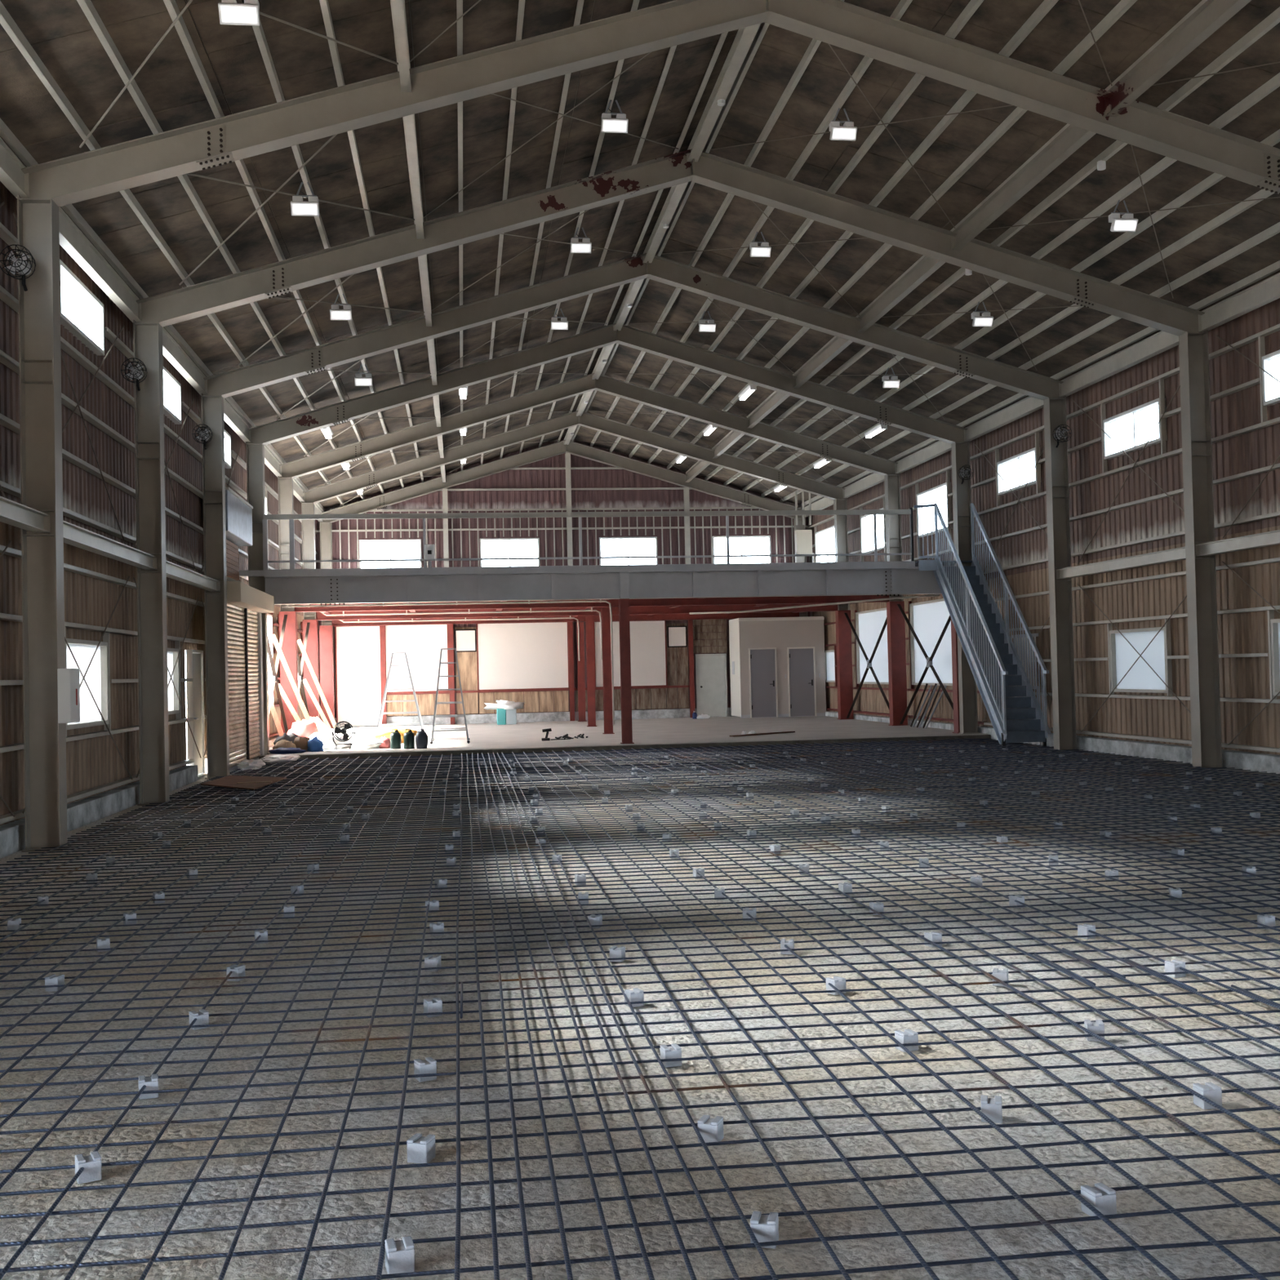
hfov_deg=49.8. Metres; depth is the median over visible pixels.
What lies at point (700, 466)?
tie beam
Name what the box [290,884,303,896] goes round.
block
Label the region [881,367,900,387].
floodlight
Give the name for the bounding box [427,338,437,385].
tie beam
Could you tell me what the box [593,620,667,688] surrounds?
window
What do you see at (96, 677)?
window
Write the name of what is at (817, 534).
window
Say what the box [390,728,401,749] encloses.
jerry can
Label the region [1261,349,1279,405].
window
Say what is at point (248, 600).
roller shutter
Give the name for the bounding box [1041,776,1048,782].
block
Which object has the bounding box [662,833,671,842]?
block
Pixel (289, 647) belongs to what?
post
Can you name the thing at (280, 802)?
block
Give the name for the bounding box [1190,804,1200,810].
block
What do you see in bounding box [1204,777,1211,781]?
block
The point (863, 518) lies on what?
window
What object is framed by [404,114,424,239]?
tie beam
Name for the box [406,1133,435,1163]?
block
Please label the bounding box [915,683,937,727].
metal strip
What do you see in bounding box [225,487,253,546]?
box
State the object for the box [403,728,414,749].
jerry can
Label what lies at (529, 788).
block
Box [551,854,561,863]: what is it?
block
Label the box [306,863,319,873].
block
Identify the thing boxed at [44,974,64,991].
block
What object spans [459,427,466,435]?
tube light
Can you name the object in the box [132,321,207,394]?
beam
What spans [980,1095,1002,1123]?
block
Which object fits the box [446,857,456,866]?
block
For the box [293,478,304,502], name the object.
beam
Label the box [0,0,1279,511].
ceiling
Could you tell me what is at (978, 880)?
block
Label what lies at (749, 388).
tube light
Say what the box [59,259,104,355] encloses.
window
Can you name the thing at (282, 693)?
timber
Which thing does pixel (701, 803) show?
block
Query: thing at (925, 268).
tie beam
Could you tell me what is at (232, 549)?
slatted panel
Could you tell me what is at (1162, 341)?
beam
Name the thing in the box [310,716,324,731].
batten
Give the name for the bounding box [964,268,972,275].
sensor
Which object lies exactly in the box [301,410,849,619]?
frame
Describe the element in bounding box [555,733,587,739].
pile
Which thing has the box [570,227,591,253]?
floodlight
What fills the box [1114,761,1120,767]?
block
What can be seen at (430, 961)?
block
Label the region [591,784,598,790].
block
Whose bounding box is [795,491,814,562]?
board
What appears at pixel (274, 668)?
brace
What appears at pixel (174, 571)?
beam
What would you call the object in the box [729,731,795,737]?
plank
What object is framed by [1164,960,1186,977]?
block
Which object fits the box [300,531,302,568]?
window
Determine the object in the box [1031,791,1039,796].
block
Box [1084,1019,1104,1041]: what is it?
block
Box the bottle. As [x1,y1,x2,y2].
[692,711,697,719]
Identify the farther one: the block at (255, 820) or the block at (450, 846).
the block at (255, 820)
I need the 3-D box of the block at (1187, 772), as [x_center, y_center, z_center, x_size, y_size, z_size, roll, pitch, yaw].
[7.429,1.817,18.627,0.071,0.074,0.071,-2,-1,10]
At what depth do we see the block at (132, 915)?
9.12 m
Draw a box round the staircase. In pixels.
[913,502,1051,747]
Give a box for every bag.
[306,735,324,751]
[346,737,378,747]
[351,739,382,749]
[360,726,417,742]
[377,735,390,748]
[696,714,710,719]
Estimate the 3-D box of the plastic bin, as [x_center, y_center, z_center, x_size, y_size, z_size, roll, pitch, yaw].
[-3.979,2.278,41.083,0.570,0.480,0.400,-1,-1,-7]
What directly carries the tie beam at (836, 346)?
attached to the frame at (321, 357)
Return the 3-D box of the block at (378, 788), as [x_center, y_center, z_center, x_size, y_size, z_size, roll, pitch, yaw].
[-3.615,2.085,19.201,0.071,0.074,0.071,-1,-1,-28]
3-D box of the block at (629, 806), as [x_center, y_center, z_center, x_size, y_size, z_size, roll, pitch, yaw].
[-0.128,1.926,15.800,0.071,0.074,0.071,-1,-1,-14]
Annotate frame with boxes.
[17,0,1279,852]
[133,148,1222,805]
[201,253,1079,778]
[245,323,979,754]
[277,373,903,611]
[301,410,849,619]
[320,440,808,708]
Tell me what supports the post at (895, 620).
on the floor
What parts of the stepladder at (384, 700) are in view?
rail, rail, rail, rail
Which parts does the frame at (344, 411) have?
splice plate, ridge plate, splice plate, plate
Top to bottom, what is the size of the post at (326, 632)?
3.080 m
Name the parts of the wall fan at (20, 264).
motor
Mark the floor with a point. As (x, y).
(1235, 1223)
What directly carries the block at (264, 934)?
on the floor
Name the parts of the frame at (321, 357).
splice plate, ridge plate, splice plate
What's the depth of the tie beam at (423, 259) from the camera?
21.27 m
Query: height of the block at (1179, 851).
0.074 m
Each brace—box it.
[267,614,288,733]
[297,622,310,715]
[844,613,888,718]
[897,604,953,724]
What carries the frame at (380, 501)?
on the floor
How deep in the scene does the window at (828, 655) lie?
41.99 m
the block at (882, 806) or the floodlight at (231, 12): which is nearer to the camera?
the floodlight at (231, 12)
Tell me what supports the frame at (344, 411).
on the floor
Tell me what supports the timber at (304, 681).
on the floor
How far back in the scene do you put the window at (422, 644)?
42.24 m
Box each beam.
[0,137,29,198]
[0,496,50,533]
[58,206,141,321]
[62,520,157,569]
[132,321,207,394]
[165,560,220,591]
[200,394,250,442]
[244,442,281,476]
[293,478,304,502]
[314,503,322,521]
[391,0,411,92]
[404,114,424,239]
[418,253,431,326]
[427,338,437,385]
[433,395,440,426]
[437,435,444,457]
[440,465,445,482]
[563,425,577,444]
[576,390,593,416]
[591,343,614,379]
[613,279,644,330]
[642,182,688,262]
[684,460,710,482]
[686,23,760,161]
[712,431,744,458]
[746,391,790,427]
[793,337,853,387]
[801,497,833,517]
[842,472,884,497]
[857,256,945,332]
[894,440,951,473]
[951,124,1096,250]
[964,395,1043,441]
[1056,546,1185,578]
[1058,330,1178,396]
[1104,0,1251,116]
[1195,529,1279,556]
[1198,272,1279,332]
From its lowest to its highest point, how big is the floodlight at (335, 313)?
0.412 m
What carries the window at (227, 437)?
in the wall at (98, 402)
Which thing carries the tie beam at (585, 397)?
attached to the frame at (373, 478)
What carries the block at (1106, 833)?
on the floor
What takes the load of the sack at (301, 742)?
on the floor
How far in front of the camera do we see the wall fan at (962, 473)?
29.34 m
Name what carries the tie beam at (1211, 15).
attached to the frame
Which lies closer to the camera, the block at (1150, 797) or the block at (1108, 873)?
the block at (1108, 873)
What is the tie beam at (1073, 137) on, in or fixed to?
attached to the frame at (54, 184)
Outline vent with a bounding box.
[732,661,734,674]
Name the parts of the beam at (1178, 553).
plate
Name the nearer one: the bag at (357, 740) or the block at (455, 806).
the block at (455, 806)
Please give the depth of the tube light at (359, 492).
40.02 m
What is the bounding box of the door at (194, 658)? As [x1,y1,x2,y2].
[186,649,207,779]
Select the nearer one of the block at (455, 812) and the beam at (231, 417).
the block at (455, 812)
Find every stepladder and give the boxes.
[377,652,424,729]
[430,648,470,744]
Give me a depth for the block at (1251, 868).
10.01 m
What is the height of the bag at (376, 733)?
0.371 m
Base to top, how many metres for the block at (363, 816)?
0.074 m
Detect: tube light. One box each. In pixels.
[320,426,333,438]
[341,462,350,470]
[356,488,363,494]
[458,386,467,399]
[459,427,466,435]
[460,458,466,463]
[675,454,686,463]
[702,424,717,435]
[737,384,757,400]
[773,484,786,492]
[813,457,831,468]
[864,423,887,438]
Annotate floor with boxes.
[0,715,1279,1279]
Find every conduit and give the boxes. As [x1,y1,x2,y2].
[285,599,614,724]
[320,607,602,659]
[339,615,579,661]
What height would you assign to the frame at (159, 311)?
8.863 m
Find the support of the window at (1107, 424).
in the wall at (1131, 504)
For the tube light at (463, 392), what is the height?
0.120 m
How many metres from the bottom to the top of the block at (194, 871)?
0.074 m
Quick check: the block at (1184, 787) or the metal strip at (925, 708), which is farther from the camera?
the metal strip at (925, 708)
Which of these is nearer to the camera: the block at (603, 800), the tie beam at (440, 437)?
the block at (603, 800)
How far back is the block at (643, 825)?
13.77 m
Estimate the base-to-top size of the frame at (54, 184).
8.863 m
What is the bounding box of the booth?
[728,616,826,718]
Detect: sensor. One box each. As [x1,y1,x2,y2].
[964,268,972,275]
[1097,160,1106,170]
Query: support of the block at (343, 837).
on the floor
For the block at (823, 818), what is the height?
0.074 m
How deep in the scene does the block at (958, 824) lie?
13.20 m
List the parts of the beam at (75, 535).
plate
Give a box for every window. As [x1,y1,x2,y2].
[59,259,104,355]
[66,638,109,729]
[163,366,181,424]
[167,648,179,714]
[224,429,231,468]
[265,497,266,514]
[266,613,273,702]
[276,617,278,702]
[299,624,302,697]
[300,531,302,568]
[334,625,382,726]
[359,538,422,568]
[384,624,449,693]
[454,629,476,652]
[476,622,569,691]
[480,537,539,566]
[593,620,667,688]
[599,537,657,564]
[666,626,687,647]
[711,535,771,564]
[815,525,835,562]
[824,649,835,682]
[855,607,888,684]
[860,507,884,553]
[909,598,952,685]
[916,482,952,537]
[996,447,1040,495]
[1102,397,1167,459]
[1109,626,1172,693]
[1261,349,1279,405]
[1270,618,1279,695]
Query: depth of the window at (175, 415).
21.82 m
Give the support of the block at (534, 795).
on the floor
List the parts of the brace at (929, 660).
plate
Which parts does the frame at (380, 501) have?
splice plate, splice plate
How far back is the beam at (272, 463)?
31.13 m
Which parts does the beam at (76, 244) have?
plate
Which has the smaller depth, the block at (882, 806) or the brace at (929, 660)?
the block at (882, 806)
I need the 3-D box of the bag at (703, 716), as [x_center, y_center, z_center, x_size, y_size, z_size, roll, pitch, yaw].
[1.937,2.328,42.048,0.430,0.148,0.248,-1,-1,-19]
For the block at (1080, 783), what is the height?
0.074 m
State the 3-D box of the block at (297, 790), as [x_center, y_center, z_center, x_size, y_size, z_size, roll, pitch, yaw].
[-4.755,2.110,19.174,0.071,0.074,0.071,-2,-1,12]
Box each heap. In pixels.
[273,732,297,745]
[286,719,319,737]
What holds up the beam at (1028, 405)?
attached to the frame at (321, 357)
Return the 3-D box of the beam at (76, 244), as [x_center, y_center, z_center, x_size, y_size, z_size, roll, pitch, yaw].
[-6.376,-4.419,15.919,0.120,0.280,4.743,-1,-1,-7]
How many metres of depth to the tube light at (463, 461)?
40.42 m
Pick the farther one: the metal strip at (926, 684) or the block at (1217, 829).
the metal strip at (926, 684)
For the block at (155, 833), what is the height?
0.074 m
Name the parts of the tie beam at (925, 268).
plate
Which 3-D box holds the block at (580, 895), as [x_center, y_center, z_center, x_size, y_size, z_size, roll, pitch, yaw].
[-0.392,1.788,9.533,0.071,0.074,0.071,-1,-1,-1]
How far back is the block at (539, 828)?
13.64 m
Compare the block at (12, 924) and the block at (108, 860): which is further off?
the block at (108, 860)
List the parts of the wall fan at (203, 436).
motor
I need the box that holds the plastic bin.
[496,708,516,724]
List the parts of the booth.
panel, door frame, door, roof panel, door frame, door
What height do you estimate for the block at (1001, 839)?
0.074 m
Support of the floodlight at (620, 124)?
attached to the ceiling
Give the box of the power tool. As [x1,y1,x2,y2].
[541,728,570,741]
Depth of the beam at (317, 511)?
40.92 m
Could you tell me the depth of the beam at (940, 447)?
32.42 m
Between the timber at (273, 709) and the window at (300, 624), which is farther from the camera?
the window at (300, 624)
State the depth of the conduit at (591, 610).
33.28 m
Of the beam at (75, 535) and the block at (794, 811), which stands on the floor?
the block at (794, 811)
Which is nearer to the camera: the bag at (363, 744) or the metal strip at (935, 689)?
the bag at (363, 744)
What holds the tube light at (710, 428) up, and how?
attached to the ceiling
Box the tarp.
[268,747,306,754]
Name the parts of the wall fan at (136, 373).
motor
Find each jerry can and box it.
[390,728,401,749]
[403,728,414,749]
[415,728,427,748]
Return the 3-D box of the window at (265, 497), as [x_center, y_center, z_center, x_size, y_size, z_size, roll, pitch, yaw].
[-8.462,-2.571,30.463,0.130,1.430,2.100,-1,-1,-7]
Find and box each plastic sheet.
[235,759,265,770]
[259,754,300,763]
[309,728,350,749]
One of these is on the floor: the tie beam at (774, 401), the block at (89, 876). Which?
the block at (89, 876)
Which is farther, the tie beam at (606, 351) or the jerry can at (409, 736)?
the tie beam at (606, 351)
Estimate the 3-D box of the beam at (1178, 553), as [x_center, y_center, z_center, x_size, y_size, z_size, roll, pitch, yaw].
[7.877,-1.244,22.472,0.150,0.170,4.743,-1,-1,-7]
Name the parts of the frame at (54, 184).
plate, splice plate, ridge plate, splice plate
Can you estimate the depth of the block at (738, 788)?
17.77 m
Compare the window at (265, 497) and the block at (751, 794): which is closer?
the block at (751, 794)
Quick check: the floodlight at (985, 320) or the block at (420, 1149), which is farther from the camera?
the floodlight at (985, 320)
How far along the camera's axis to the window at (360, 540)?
42.37 m
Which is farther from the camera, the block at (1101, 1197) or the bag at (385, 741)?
the bag at (385, 741)
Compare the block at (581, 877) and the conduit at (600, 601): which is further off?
the conduit at (600, 601)
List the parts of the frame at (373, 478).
splice plate, splice plate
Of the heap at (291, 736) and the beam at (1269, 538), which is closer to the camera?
the beam at (1269, 538)
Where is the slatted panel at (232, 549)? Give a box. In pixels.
[226,539,239,580]
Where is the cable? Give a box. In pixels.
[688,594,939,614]
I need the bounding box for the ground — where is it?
[186,708,207,773]
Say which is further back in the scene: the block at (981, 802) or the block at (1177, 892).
the block at (981, 802)
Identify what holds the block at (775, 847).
on the floor
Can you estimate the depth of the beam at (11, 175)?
13.19 m
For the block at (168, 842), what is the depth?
13.22 m
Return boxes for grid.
[0,737,1279,1279]
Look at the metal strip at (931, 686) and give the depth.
32.58 m
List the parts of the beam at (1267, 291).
plate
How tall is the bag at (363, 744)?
0.187 m
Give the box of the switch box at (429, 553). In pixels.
[424,544,435,568]
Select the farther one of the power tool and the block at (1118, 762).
the power tool
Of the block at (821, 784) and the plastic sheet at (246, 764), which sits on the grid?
the plastic sheet at (246, 764)
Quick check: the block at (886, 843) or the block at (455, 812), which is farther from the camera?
the block at (455, 812)
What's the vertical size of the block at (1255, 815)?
0.074 m
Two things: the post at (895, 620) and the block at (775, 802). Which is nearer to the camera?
the block at (775, 802)
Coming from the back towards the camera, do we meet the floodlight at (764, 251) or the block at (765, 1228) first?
the floodlight at (764, 251)
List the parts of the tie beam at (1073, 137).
plate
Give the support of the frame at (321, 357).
on the floor
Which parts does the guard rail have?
rail post, rail post, rail post, rail post, rail, rail, rail post, rail post, rail post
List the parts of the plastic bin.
teal panel, grey panel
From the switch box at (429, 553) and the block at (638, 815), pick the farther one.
the switch box at (429, 553)
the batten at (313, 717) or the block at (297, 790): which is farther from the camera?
the batten at (313, 717)
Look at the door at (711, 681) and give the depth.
43.39 m
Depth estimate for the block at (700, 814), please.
14.74 m
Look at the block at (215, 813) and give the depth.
16.03 m
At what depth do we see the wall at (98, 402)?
17.33 m
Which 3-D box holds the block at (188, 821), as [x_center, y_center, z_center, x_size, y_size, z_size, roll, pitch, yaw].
[-5.003,2.025,15.210,0.071,0.074,0.071,-1,-1,-27]
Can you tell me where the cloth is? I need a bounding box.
[483,699,524,709]
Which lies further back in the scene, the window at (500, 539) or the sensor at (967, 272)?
the window at (500, 539)
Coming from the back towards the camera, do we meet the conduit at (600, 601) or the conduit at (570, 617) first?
the conduit at (570, 617)
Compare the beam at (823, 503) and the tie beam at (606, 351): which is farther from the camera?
the beam at (823, 503)
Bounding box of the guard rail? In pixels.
[262,507,914,569]
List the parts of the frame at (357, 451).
splice plate, splice plate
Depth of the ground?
35.34 m
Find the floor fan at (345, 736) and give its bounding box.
[331,720,355,750]
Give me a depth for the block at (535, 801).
16.68 m
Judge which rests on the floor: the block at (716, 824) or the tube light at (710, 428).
the block at (716, 824)
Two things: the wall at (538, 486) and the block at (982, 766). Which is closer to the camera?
the block at (982, 766)
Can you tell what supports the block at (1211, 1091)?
on the floor
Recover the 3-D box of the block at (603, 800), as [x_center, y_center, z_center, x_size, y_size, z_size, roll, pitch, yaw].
[-0.425,1.954,16.710,0.071,0.074,0.071,-1,-1,0]
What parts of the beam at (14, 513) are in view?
plate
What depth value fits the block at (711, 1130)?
4.65 m
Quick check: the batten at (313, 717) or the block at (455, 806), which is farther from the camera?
the batten at (313, 717)
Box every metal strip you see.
[910,683,928,726]
[912,684,932,727]
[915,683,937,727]
[918,684,937,728]
[922,685,940,728]
[924,685,946,728]
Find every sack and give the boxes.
[272,739,296,749]
[293,736,310,751]
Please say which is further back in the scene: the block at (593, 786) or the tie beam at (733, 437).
the tie beam at (733, 437)
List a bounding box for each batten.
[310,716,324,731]
[312,716,327,730]
[315,716,328,729]
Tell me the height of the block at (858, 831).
0.074 m
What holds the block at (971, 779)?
on the floor
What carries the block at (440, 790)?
on the floor
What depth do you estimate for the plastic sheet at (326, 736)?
29.00 m
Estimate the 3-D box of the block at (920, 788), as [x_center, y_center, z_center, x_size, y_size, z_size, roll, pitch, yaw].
[3.488,1.874,17.136,0.071,0.074,0.071,0,-2,-33]
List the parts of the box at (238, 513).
lid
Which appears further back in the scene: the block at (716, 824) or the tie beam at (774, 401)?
the tie beam at (774, 401)
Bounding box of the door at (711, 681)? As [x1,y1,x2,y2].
[695,653,728,716]
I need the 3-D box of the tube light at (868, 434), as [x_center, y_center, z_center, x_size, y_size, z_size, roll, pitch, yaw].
[5.441,-4.810,31.734,0.200,0.120,1.240,-1,-1,-7]
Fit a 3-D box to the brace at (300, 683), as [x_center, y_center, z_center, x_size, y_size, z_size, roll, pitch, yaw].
[-8.570,0.957,34.729,0.108,2.970,4.390,-1,-1,-7]
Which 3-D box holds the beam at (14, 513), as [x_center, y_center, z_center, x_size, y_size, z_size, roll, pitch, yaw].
[-5.553,-1.197,11.137,0.150,0.170,4.743,-1,-1,-7]
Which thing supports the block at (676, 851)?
on the floor
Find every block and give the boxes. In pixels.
[7,917,21,929]
[36,894,48,906]
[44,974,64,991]
[75,1151,102,1183]
[85,872,97,883]
[96,936,110,951]
[106,856,115,865]
[123,911,136,924]
[138,1073,158,1099]
[151,831,162,839]
[152,891,164,903]
[162,840,170,848]
[182,819,191,826]
[186,868,197,879]
[189,1008,208,1030]
[213,811,219,818]
[226,804,235,810]
[226,964,244,981]
[231,797,239,803]
[253,818,262,826]
[254,928,267,944]
[262,826,271,834]
[278,801,285,807]
[283,904,294,916]
[285,808,293,814]
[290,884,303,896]
[294,788,302,792]
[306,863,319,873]
[340,834,349,843]
[342,823,350,831]
[346,805,353,812]
[361,799,367,805]
[361,813,369,821]
[364,792,370,799]
[375,776,381,781]
[377,786,383,791]
[385,1235,414,1274]
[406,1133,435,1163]
[413,1057,436,1082]
[423,997,442,1017]
[424,955,441,971]
[425,899,439,912]
[429,921,444,936]
[434,877,447,889]
[439,789,446,795]
[444,844,453,853]
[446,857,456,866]
[452,810,460,817]
[453,804,459,810]
[453,830,460,839]
[456,783,462,789]
[528,786,533,791]
[528,816,537,824]
[530,799,537,804]
[533,794,539,799]
[535,808,542,814]
[535,839,546,848]
[537,826,545,835]
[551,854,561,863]
[574,874,586,885]
[577,892,588,904]
[588,914,602,928]
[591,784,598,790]
[601,797,608,802]
[604,790,609,795]
[608,946,625,962]
[624,987,644,1007]
[625,804,632,811]
[632,813,640,820]
[636,823,645,831]
[646,776,653,782]
[660,1043,681,1067]
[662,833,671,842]
[669,848,679,858]
[671,789,678,795]
[693,867,704,879]
[697,1115,723,1142]
[698,812,706,818]
[700,801,706,807]
[714,822,721,829]
[714,887,724,899]
[737,786,743,791]
[742,907,756,921]
[746,792,753,798]
[746,830,756,839]
[750,1211,778,1248]
[769,844,781,853]
[773,800,781,806]
[780,938,794,954]
[790,808,799,817]
[799,863,809,875]
[808,777,814,783]
[820,783,827,788]
[821,816,831,822]
[826,976,846,995]
[838,789,844,795]
[838,882,852,894]
[851,829,860,838]
[858,797,866,803]
[869,901,884,915]
[880,841,888,850]
[881,805,891,813]
[894,1028,918,1052]
[910,812,917,819]
[915,768,921,773]
[915,786,924,794]
[919,857,928,868]
[924,931,942,946]
[956,822,966,831]
[968,777,976,783]
[970,875,982,885]
[979,800,988,808]
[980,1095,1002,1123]
[981,765,987,770]
[992,968,1008,986]
[996,835,1008,845]
[999,782,1007,789]
[1008,894,1024,908]
[1014,770,1022,775]
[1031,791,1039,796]
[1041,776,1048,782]
[1048,854,1058,865]
[1053,821,1062,829]
[1058,754,1065,759]
[1077,924,1095,939]
[1079,782,1087,788]
[1080,1182,1116,1216]
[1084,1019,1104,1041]
[1099,831,1111,839]
[1104,869,1119,879]
[1105,786,1113,793]
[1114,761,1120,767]
[1132,778,1139,783]
[1144,795,1152,801]
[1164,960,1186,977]
[1167,816,1177,824]
[1168,887,1182,900]
[1171,848,1184,858]
[1183,786,1192,791]
[1186,771,1192,777]
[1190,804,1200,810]
[1192,1082,1222,1109]
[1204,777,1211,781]
[1210,826,1222,835]
[1233,791,1242,798]
[1241,865,1256,877]
[1249,812,1260,820]
[1255,782,1264,788]
[1257,914,1275,929]
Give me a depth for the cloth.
40.89 m
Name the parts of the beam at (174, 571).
plate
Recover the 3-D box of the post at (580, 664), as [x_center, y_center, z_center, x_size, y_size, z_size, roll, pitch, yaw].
[-1.808,0.976,42.310,0.260,3.040,0.260,-1,-1,-7]
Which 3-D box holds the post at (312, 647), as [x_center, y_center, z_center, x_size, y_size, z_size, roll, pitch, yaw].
[-8.835,0.997,37.076,0.400,3.080,0.320,-1,-1,-7]
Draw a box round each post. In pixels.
[279,611,298,733]
[302,619,319,732]
[319,625,334,728]
[442,488,448,567]
[564,453,573,565]
[576,622,586,721]
[585,616,596,726]
[601,608,614,733]
[618,572,634,743]
[683,487,690,564]
[835,609,853,719]
[886,600,907,725]
[951,618,959,733]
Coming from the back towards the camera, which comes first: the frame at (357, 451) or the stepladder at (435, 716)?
the frame at (357, 451)
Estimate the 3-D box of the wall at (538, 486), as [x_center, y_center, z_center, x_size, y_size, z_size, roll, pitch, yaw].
[-2.229,-1.857,42.989,15.708,9.193,0.360,-1,-1,-7]
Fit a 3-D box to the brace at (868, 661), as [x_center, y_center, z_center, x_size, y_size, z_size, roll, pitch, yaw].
[6.100,0.663,36.622,0.095,2.970,4.390,-1,-1,-7]
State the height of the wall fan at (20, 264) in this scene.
0.373 m
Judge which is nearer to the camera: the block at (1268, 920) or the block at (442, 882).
the block at (1268, 920)
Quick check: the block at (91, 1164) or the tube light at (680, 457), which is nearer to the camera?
the block at (91, 1164)
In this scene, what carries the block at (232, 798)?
on the floor
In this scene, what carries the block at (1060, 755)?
on the floor
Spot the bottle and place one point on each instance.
(694, 715)
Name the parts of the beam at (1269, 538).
plate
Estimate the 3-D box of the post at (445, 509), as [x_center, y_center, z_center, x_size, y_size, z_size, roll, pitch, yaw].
[-5.973,-2.873,42.415,0.220,3.570,0.185,-1,-1,-7]
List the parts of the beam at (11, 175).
plate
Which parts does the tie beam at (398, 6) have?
plate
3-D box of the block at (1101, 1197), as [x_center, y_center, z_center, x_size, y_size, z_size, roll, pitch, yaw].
[1.325,1.621,3.979,0.071,0.074,0.071,-1,-1,-17]
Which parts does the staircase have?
newel post, newel post, rail, handrail, newel post, leg, newel post, newel post, rail, handrail, newel post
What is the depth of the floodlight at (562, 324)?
26.00 m
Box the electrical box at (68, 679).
[57,668,79,723]
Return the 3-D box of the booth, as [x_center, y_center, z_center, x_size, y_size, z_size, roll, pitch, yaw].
[4.249,0.846,42.698,2.662,3.040,1.687,-1,-1,-7]
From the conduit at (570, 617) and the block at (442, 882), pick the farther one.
the conduit at (570, 617)
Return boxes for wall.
[0,181,319,858]
[315,436,813,727]
[806,297,1279,773]
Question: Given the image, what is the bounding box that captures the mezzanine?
[238,560,953,626]
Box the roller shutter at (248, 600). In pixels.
[226,581,274,773]
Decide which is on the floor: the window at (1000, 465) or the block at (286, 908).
the block at (286, 908)
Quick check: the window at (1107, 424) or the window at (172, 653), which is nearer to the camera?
the window at (172, 653)
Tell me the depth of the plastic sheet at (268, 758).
25.86 m
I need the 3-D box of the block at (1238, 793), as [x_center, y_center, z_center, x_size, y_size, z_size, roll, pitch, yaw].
[6.807,1.764,15.678,0.071,0.074,0.071,-1,-1,-28]
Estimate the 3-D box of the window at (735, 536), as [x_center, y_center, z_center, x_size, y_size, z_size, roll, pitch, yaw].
[3.232,-2.802,43.811,1.870,1.010,0.130,-1,-1,-7]
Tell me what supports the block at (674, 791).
on the floor
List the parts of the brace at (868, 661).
plate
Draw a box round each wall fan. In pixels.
[0,244,35,291]
[120,357,147,391]
[191,424,212,449]
[958,464,973,484]
[1052,424,1071,447]
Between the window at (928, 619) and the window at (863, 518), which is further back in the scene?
the window at (863, 518)
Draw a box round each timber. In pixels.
[268,693,284,736]
[271,634,311,720]
[278,683,301,721]
[297,639,340,733]
[302,678,331,728]
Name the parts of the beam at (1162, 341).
plate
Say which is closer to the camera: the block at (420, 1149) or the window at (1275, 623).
the block at (420, 1149)
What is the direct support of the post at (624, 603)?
on the floor
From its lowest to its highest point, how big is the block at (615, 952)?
0.074 m
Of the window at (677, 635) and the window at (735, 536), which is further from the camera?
the window at (735, 536)
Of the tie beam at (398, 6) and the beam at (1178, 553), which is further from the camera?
the beam at (1178, 553)
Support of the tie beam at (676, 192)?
attached to the frame at (321, 357)
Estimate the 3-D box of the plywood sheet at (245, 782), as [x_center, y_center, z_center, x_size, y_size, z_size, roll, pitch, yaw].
[-6.023,2.139,20.779,1.096,0.034,2.858,-1,-1,-2]
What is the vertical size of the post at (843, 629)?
3.080 m
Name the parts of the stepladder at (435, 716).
rail, rail, rail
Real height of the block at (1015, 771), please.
0.074 m
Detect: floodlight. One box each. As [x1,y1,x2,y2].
[217,0,260,26]
[290,182,319,216]
[329,293,351,320]
[354,364,372,386]
[551,308,568,329]
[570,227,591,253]
[600,99,628,133]
[698,311,715,332]
[749,231,771,257]
[829,107,857,141]
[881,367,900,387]
[971,302,993,326]
[1108,200,1137,231]
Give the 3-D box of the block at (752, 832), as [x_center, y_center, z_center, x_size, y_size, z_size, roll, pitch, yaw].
[1.052,1.834,12.977,0.071,0.074,0.071,-1,-1,-19]
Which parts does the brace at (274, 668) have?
plate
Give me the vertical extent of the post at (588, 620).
3.040 m
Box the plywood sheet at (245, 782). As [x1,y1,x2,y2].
[200,775,286,790]
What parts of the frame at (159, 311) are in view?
plate, splice plate, ridge plate, splice plate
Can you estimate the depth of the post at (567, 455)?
42.87 m
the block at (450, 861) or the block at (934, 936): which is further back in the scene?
the block at (450, 861)
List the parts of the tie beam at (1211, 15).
plate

